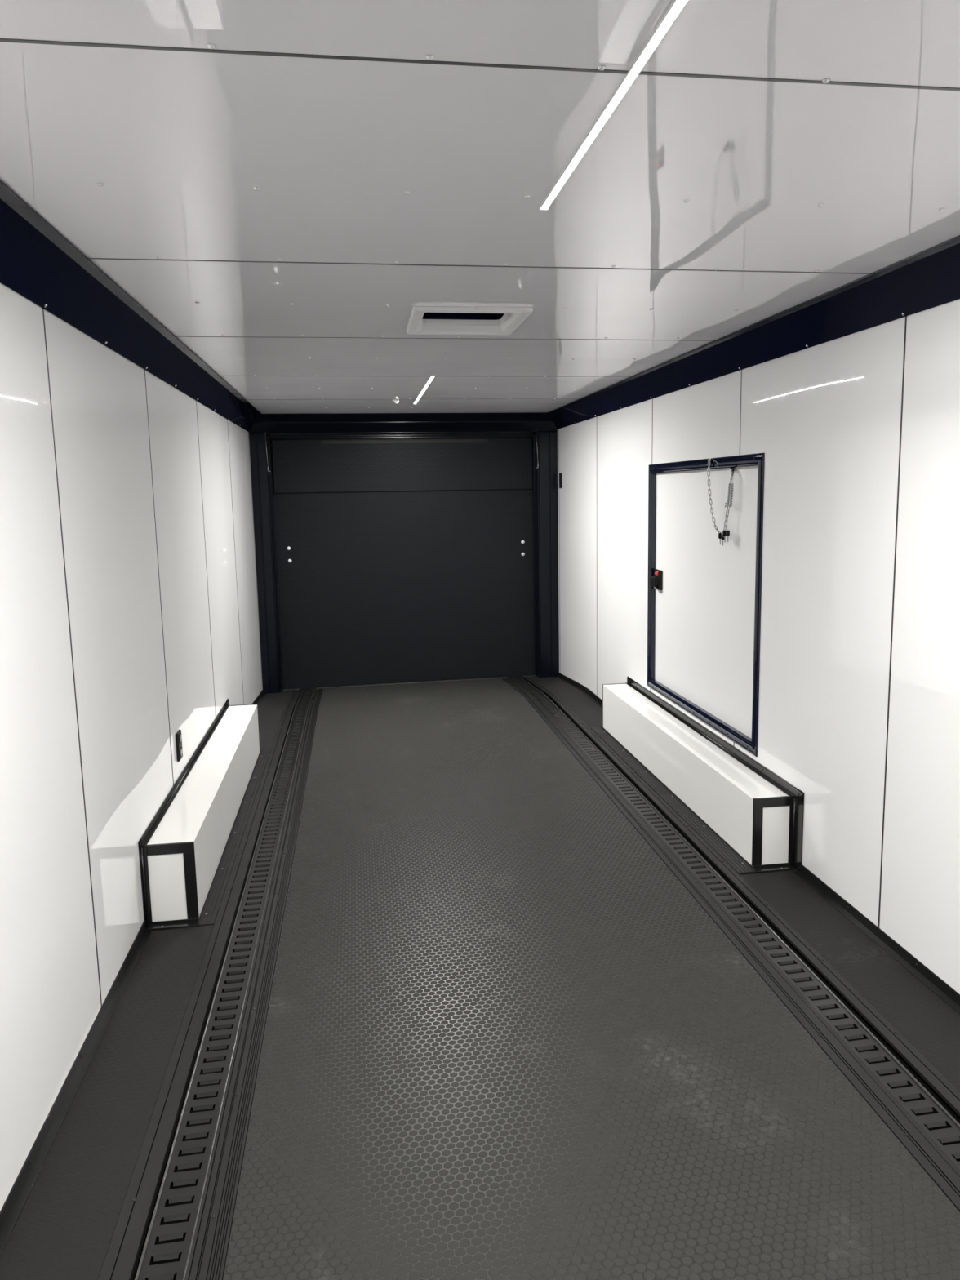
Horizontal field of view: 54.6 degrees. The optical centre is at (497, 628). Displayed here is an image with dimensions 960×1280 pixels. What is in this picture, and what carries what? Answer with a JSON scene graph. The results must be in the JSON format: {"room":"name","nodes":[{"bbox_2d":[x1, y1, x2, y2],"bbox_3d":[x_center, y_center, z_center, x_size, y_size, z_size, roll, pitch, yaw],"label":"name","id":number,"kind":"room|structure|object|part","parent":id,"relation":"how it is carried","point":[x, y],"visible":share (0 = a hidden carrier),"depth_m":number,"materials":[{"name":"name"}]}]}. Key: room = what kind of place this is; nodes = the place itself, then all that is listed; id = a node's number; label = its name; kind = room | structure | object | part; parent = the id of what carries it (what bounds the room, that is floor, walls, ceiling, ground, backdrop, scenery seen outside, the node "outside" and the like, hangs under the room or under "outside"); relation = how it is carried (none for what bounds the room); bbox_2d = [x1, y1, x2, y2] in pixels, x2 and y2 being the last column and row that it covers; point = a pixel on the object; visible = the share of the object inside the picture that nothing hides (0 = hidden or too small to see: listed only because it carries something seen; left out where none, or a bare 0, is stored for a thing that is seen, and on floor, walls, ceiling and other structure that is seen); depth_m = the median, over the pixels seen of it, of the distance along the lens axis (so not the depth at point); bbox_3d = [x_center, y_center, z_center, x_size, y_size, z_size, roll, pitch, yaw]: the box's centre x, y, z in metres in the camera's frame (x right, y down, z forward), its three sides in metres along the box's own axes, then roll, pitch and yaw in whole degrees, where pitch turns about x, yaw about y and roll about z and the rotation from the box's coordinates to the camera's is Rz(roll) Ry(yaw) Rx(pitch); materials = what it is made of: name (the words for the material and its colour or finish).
{"room":"cargo space","nodes":[
{"label":"cargo space","id":0,"kind":"room"},
{"bbox_2d":[0,282,262,1210],"bbox_3d":[-1.210,0.118,2.610,0.051,2.277,10.040,-2,8,-8],"label":"wall","id":1,"kind":"structure","parent":0,"point":[129,611],"depth_m":2.72,"materials":[{"name":"white"}]},
{"bbox_2d":[0,179,262,431],"bbox_3d":[-1.131,-0.902,2.415,0.128,0.126,9.920,-2,8,-8],"label":"trim","id":2,"kind":"structure","parent":1,"relation":"attached to","point":[37,262],"depth_m":2.72,"materials":[{"name":"black metal"}]},
{"bbox_2d":[0,689,266,1257],"bbox_3d":[-1.144,1.170,2.699,0.027,0.105,9.900,-2,8,-8],"label":"baseboard","id":3,"kind":"structure","parent":1,"relation":"attached to","point":[12,1207],"depth_m":2.35,"materials":[{"name":"black"}]},
{"bbox_2d":[175,729,182,761],"bbox_3d":[-1.371,0.505,4.009,0.014,0.123,0.080,-2,8,-8],"label":"wall outlet","id":4,"kind":"object","parent":1,"relation":"attached to","point":[178,735],"visible":1,"depth_m":3.98,"materials":[{"name":"black plastic"}]},
{"bbox_2d":[248,433,283,693],"bbox_3d":[-1.859,-0.492,7.491,0.150,2.160,0.160,-2,8,-8],"label":"trim","id":5,"kind":"structure","parent":1,"relation":"attached to","point":[262,488],"depth_m":7.42,"materials":[{"name":"black metal"}]},
{"bbox_2d":[282,675,535,690],"bbox_3d":[-0.708,0.457,7.850,2.460,0.036,0.040,-2,8,-8],"label":"trim","id":6,"kind":"structure","parent":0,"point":[522,675],"depth_m":7.83,"materials":[{"name":"black metal"}]},
{"bbox_2d":[0,675,959,1279],"bbox_3d":[0.050,1.154,2.942,2.560,0.165,10.020,-2,8,-8],"label":"floor","id":7,"kind":"structure","parent":0,"point":[504,1039],"depth_m":2.48,"materials":[{"name":"rubber"}]},
{"bbox_2d":[97,689,301,1279],"bbox_3d":[-0.973,1.104,3.278,0.060,0.089,9.000,-2,8,-8],"label":"floor strip","id":8,"kind":"object","parent":7,"relation":"on","point":[119,1263],"visible":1,"depth_m":2.49,"materials":[{"name":"black metal"}]},
{"bbox_2d":[137,698,270,929],"bbox_3d":[-1.311,0.739,4.434,0.240,0.324,2.363,-2,8,-8],"label":"wheel well cover","id":9,"kind":"object","parent":7,"relation":"on","point":[188,851],"visible":1,"depth_m":3.72,"materials":[{"name":"white"}]},
{"bbox_3d":[-1.172,0.916,3.317,0.174,0.290,0.006,-2,8,-8],"label":"panel","id":10,"kind":"part","parent":9,"relation":"part of","materials":[{"name":"white"}]},
{"bbox_3d":[-1.168,0.912,3.317,0.181,0.299,0.013,-2,8,-8],"label":"frame","id":11,"kind":"part","parent":9,"relation":"part of","materials":[{"name":"black metal"}]},
{"bbox_3d":[-1.341,0.613,4.390,0.178,0.006,2.239,-2,8,-8],"label":"panel","id":12,"kind":"part","parent":9,"relation":"part of","materials":[{"name":"white"}]},
{"bbox_3d":[-1.252,0.753,4.423,0.006,0.296,2.239,-2,8,-8],"label":"panel","id":13,"kind":"part","parent":9,"relation":"part of","materials":[{"name":"white"}]},
{"bbox_3d":[-1.506,0.599,5.505,0.181,0.299,0.013,-2,8,-8],"label":"frame","id":14,"kind":"part","parent":9,"relation":"part of","materials":[{"name":"white"}]},
{"bbox_2d":[134,688,314,1279],"bbox_3d":[-0.893,1.091,3.343,0.099,0.085,8.932,-2,8,-8],"label":"track","id":15,"kind":"object","parent":7,"relation":"on","point":[166,1271],"visible":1,"depth_m":2.50,"materials":[{"name":"black metal"}]},
{"bbox_2d":[185,688,323,1279],"bbox_3d":[-0.801,1.095,3.303,0.072,0.089,9.000,-2,8,-8],"label":"floor strip","id":16,"kind":"object","parent":7,"relation":"on","point":[208,1255],"visible":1,"depth_m":2.48,"materials":[{"name":"black metal"}]},
{"bbox_2d":[590,676,804,873],"bbox_3d":[0.885,0.632,4.735,0.242,0.327,2.367,-2,8,-8],"label":"wheel well cover","id":17,"kind":"object","parent":7,"relation":"on","point":[750,815],"visible":1,"depth_m":4.17,"materials":[{"name":"white"}]},
{"bbox_3d":[0.747,0.490,5.868,0.170,0.286,0.013,-2,8,-8],"label":"frame","id":18,"kind":"part","parent":17,"relation":"part of","materials":[{"name":"white"}]},
{"bbox_3d":[0.838,0.651,4.755,0.006,0.284,2.254,-2,8,-8],"label":"panel","id":19,"kind":"part","parent":17,"relation":"part of","materials":[{"name":"white"}]},
{"bbox_3d":[0.916,0.511,4.747,0.167,0.006,2.254,-2,8,-8],"label":"panel","id":20,"kind":"part","parent":17,"relation":"part of","materials":[{"name":"white"}]},
{"bbox_3d":[1.087,0.804,3.665,0.170,0.286,0.013,-2,8,-8],"label":"frame","id":21,"kind":"part","parent":17,"relation":"part of","materials":[{"name":"black metal"}]},
{"bbox_3d":[1.091,0.808,3.667,0.162,0.278,0.006,-2,8,-8],"label":"panel","id":22,"kind":"part","parent":17,"relation":"part of","materials":[{"name":"white"}]},
{"bbox_2d":[502,677,959,1212],"bbox_3d":[0.750,1.019,3.531,0.072,0.089,9.000,-2,8,-8],"label":"floor strip","id":23,"kind":"object","parent":7,"relation":"on","point":[939,1166],"visible":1,"depth_m":2.71,"materials":[{"name":"black metal"}]},
{"bbox_2d":[511,676,959,1169],"bbox_3d":[0.824,1.006,3.596,0.094,0.085,8.932,-2,8,-8],"label":"track","id":24,"kind":"object","parent":7,"relation":"on","point":[952,1134],"visible":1,"depth_m":2.91,"materials":[{"name":"black metal"}]},
{"bbox_2d":[523,676,959,1116],"bbox_3d":[0.927,1.010,3.558,0.048,0.089,9.000,-2,8,-8],"label":"floor strip","id":25,"kind":"object","parent":7,"relation":"on","point":[933,1077],"visible":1,"depth_m":3.06,"materials":[{"name":"black metal"}]},
{"bbox_2d":[0,0,959,413],"bbox_3d":[0.004,-1.041,2.677,2.560,0.044,10.130,-2,8,-8],"label":"ceiling","id":26,"kind":"structure","parent":0,"point":[280,185],"depth_m":1.81,"materials":[{"name":"white plastic"}]},
{"bbox_2d":[413,375,435,404],"bbox_3d":[-0.457,-1.452,5.695,0.018,0.005,1.516,-2,8,-8],"label":"recessed light","id":27,"kind":"object","parent":26,"relation":"in","point":[431,378],"visible":1,"depth_m":5.55,"materials":[{"name":"white plastic"}]},
{"bbox_2d":[405,306,533,334],"bbox_3d":[-0.115,-1.178,3.376,0.412,0.140,0.473,-2,8,-8],"label":"ceiling vent","id":28,"kind":"object","parent":26,"relation":"in","point":[424,320],"visible":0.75,"depth_m":3.55,"materials":[{"name":"white plastic"}]},
{"bbox_2d":[539,0,688,210],"bbox_3d":[0.218,-0.827,1.323,0.018,0.005,1.521,-2,8,-8],"label":"recessed light","id":29,"kind":"object","parent":26,"relation":"in","point":[677,6],"visible":1,"depth_m":1.47,"materials":[{"name":"white plastic"}]},
{"bbox_2d":[557,298,959,994],"bbox_3d":[1.270,0.022,2.979,0.051,2.277,10.040,-2,8,-8],"label":"wall","id":30,"kind":"structure","parent":0,"point":[858,433],"depth_m":3.23,"materials":[{"name":"white"}]},
{"bbox_2d":[532,431,559,677],"bbox_3d":[0.408,-0.580,7.828,0.182,2.160,0.160,-2,8,-8],"label":"trim","id":31,"kind":"structure","parent":30,"relation":"attached to","point":[544,491],"depth_m":7.76,"materials":[{"name":"black metal"}]},
{"bbox_2d":[559,472,562,488],"bbox_3d":[0.512,-1.200,7.540,0.014,0.120,0.073,-2,8,-8],"label":"wall switch","id":32,"kind":"object","parent":30,"relation":"attached to","point":[561,473],"visible":1,"depth_m":7.51,"materials":[{"name":"black plastic"}]},
{"bbox_2d":[647,453,764,756],"bbox_3d":[1.005,-0.190,4.636,0.071,1.284,1.512,-2,8,-8],"label":"door","id":33,"kind":"structure","parent":30,"relation":"in","point":[704,595],"depth_m":4.53,"materials":[{"name":"white"}]},
{"bbox_3d":[0.887,-0.265,5.255,0.026,0.058,0.070,-2,8,-8],"label":"latch handle","id":34,"kind":"part","parent":33,"relation":"part of","materials":[{"name":"black plastic"}]},
{"bbox_2d":[706,457,735,533],"bbox_3d":[1.025,-0.607,4.260,0.048,0.351,0.286,-3,8,-12],"label":"chain","id":35,"kind":"object","parent":33,"relation":"hanging from","point":[732,469],"visible":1,"depth_m":4.19,"materials":[{"name":"silver metal"}]},
{"bbox_2d":[718,530,729,546],"bbox_3d":[1.026,-0.409,4.208,0.028,0.072,0.066,-2,8,-8],"label":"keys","id":36,"kind":"object","parent":35,"relation":"hanging from","point":[722,535],"visible":1,"depth_m":4.20,"materials":[{"name":"silver metal"}]},
{"bbox_3d":[1.037,-0.610,4.159,0.006,0.134,0.076,-2,8,-8],"label":"spring rod","id":37,"kind":"part","parent":35,"relation":"part of","materials":[{"name":"silver metal"}]},
{"bbox_2d":[546,235,959,429],"bbox_3d":[1.174,-0.994,2.757,0.128,0.120,9.920,-2,8,-8],"label":"trim","id":38,"kind":"structure","parent":30,"relation":"attached to","point":[930,277],"depth_m":3.31,"materials":[{"name":"black metal"}]},
{"bbox_2d":[556,672,959,1014],"bbox_3d":[1.260,1.052,3.053,0.027,0.105,9.900,-2,8,-8],"label":"baseboard","id":39,"kind":"structure","parent":30,"relation":"attached to","point":[948,994],"depth_m":3.08,"materials":[{"name":"black metal"}]},
{"bbox_3d":[-0.745,-0.574,7.830,2.560,2.427,0.050,-2,8,-8],"label":"wall","id":40,"kind":"structure","parent":0,"visible":0},
{"bbox_2d":[263,431,270,471],"bbox_3d":[-1.803,-1.384,7.281,0.036,0.310,0.030,-2,8,-8],"label":"cable","id":41,"kind":"object","parent":40,"relation":"hanging from","point":[264,433],"visible":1,"depth_m":7.27,"materials":[{"name":"silver metal"}]},
{"bbox_2d":[270,436,534,691],"bbox_3d":[-0.741,-0.541,7.748,2.160,2.085,0.060,-2,8,-8],"label":"door","id":42,"kind":"structure","parent":40,"relation":"in","point":[409,559],"depth_m":7.73,"materials":[{"name":"metal"}]},
{"bbox_3d":[-0.749,-1.524,7.577,1.350,0.030,0.002,-2,8,-8],"label":"flap edge plate","id":43,"kind":"part","parent":42,"relation":"part of","materials":[{"name":"black metal"}]},
{"bbox_2d":[248,412,557,439],"bbox_3d":[-0.724,-1.615,7.419,2.460,0.171,0.410,-2,8,-8],"label":"trim","id":44,"kind":"structure","parent":40,"relation":"attached to","point":[311,425],"depth_m":7.36,"materials":[{"name":"black metal"}]},
{"bbox_2d":[534,430,538,468],"bbox_3d":[0.323,-1.466,7.598,0.026,0.310,0.030,-2,8,-8],"label":"cable","id":45,"kind":"object","parent":40,"relation":"hanging from","point":[535,430],"visible":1,"depth_m":7.59,"materials":[{"name":"silver metal"}]}
]}

